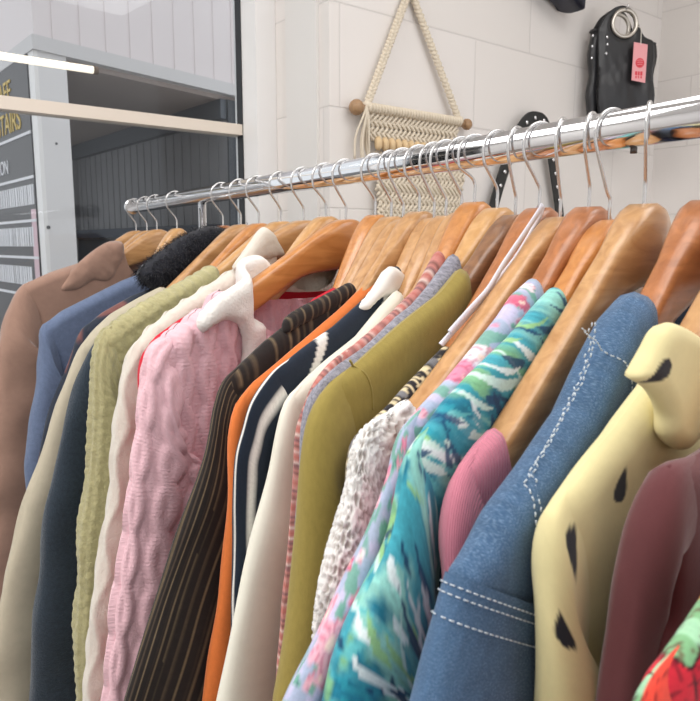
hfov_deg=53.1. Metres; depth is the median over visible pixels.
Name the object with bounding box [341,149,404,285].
hanger
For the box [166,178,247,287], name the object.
hanger
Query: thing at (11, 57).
tube light
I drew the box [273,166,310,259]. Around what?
hanger
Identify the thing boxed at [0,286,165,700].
coat
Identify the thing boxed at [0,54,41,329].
menu sign
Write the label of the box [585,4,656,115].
handbag
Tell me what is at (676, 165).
wall
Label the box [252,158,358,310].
hanger
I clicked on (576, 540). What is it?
shirt
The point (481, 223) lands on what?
hanger
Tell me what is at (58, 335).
shirt
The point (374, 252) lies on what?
hanger
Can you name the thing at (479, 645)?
denim jacket
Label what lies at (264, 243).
jumper
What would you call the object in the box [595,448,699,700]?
maroon top
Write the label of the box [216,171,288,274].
hanger
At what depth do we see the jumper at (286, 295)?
0.76 m
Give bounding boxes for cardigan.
[101,255,314,700]
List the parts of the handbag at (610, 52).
panel, ring handle, ring handle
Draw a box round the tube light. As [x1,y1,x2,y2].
[0,52,98,74]
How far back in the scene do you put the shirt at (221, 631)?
0.49 m
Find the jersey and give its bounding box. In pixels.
[276,251,444,675]
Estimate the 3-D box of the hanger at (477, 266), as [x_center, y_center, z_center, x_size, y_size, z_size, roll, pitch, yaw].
[0.129,-0.078,0.550,0.030,0.190,0.422,7,11,38]
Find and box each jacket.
[272,268,471,700]
[409,292,691,700]
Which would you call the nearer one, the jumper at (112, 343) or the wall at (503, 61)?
the jumper at (112, 343)
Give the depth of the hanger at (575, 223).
0.46 m
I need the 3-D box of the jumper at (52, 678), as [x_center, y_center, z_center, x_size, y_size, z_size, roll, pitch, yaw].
[-0.119,0.179,0.970,0.041,0.527,0.692,7,11,40]
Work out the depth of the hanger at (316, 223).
0.76 m
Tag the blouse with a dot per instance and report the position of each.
(249, 669)
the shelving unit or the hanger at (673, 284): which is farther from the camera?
the shelving unit
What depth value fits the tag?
1.89 m
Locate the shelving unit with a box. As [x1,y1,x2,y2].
[0,0,237,275]
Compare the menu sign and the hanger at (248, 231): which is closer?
the hanger at (248, 231)
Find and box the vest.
[310,287,335,301]
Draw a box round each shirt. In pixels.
[24,276,147,489]
[124,283,355,700]
[202,285,372,700]
[231,266,403,627]
[282,279,543,700]
[322,287,566,700]
[531,322,699,700]
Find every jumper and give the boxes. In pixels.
[29,344,93,700]
[71,265,219,700]
[82,227,338,700]
[137,291,325,386]
[294,254,461,529]
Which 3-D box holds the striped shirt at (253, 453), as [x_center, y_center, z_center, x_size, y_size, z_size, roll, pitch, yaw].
[0.075,0.203,0.674,0.025,0.567,0.527,7,11,38]
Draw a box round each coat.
[0,241,147,599]
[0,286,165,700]
[38,222,247,459]
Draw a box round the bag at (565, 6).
[549,0,585,12]
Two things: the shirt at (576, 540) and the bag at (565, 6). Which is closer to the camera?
the shirt at (576, 540)
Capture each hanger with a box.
[115,198,139,243]
[123,196,148,247]
[124,194,166,265]
[154,191,185,253]
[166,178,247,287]
[210,175,266,266]
[210,182,229,227]
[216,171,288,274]
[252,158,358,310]
[271,162,337,299]
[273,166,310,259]
[333,153,389,288]
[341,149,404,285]
[351,147,408,290]
[355,144,432,292]
[396,141,436,274]
[399,139,450,298]
[408,136,465,294]
[409,116,566,409]
[436,133,490,259]
[445,121,557,346]
[454,129,513,268]
[463,125,521,296]
[491,100,670,468]
[532,111,611,292]
[554,107,642,302]
[640,200,699,324]
[680,291,699,336]
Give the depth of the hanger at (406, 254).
0.61 m
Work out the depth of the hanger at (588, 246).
0.45 m
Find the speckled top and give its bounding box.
[345,203,544,479]
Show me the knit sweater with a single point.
(369, 454)
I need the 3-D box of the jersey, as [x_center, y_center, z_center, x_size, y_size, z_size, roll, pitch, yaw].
[0.105,0.203,0.631,0.029,0.580,0.514,7,11,38]
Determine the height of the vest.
0.545 m
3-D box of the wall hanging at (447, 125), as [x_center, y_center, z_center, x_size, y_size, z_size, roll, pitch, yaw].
[0.143,-0.486,1.567,0.367,0.629,0.041,-7,11,-38]
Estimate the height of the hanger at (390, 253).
0.219 m
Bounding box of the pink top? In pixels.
[438,428,511,579]
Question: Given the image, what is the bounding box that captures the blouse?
[216,290,403,700]
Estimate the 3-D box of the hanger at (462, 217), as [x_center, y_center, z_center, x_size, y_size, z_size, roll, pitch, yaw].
[0.104,-0.084,0.588,0.030,0.190,0.344,7,11,38]
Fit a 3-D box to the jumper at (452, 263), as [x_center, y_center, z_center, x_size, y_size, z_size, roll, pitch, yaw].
[0.118,0.207,0.609,0.030,0.578,0.524,7,11,38]
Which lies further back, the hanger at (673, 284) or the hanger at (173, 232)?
the hanger at (173, 232)
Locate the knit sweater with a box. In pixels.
[311,399,415,639]
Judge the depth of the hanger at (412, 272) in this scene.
0.59 m
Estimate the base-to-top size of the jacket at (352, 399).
0.568 m
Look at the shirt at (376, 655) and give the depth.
0.30 m
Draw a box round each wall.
[275,0,662,221]
[650,0,699,224]
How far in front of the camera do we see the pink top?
0.31 m
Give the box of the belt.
[489,111,563,216]
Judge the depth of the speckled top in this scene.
0.43 m
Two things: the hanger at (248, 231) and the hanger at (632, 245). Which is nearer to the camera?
the hanger at (632, 245)
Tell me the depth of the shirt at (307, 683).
0.32 m
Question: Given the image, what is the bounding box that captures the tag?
[631,26,647,82]
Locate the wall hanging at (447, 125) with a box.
[349,0,471,217]
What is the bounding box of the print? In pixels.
[0,184,34,283]
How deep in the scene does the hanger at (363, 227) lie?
0.68 m
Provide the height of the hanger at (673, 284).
0.231 m
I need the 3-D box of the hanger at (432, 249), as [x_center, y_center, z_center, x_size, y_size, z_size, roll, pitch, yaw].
[0.095,-0.082,0.602,0.030,0.197,0.340,7,11,38]
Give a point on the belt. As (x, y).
(529, 118)
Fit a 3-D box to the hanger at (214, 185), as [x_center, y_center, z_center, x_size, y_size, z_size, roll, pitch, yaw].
[-0.185,-0.136,1.025,0.030,0.216,0.427,7,11,41]
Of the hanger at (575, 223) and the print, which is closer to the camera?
the hanger at (575, 223)
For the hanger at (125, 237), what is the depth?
1.35 m
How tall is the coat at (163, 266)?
0.621 m

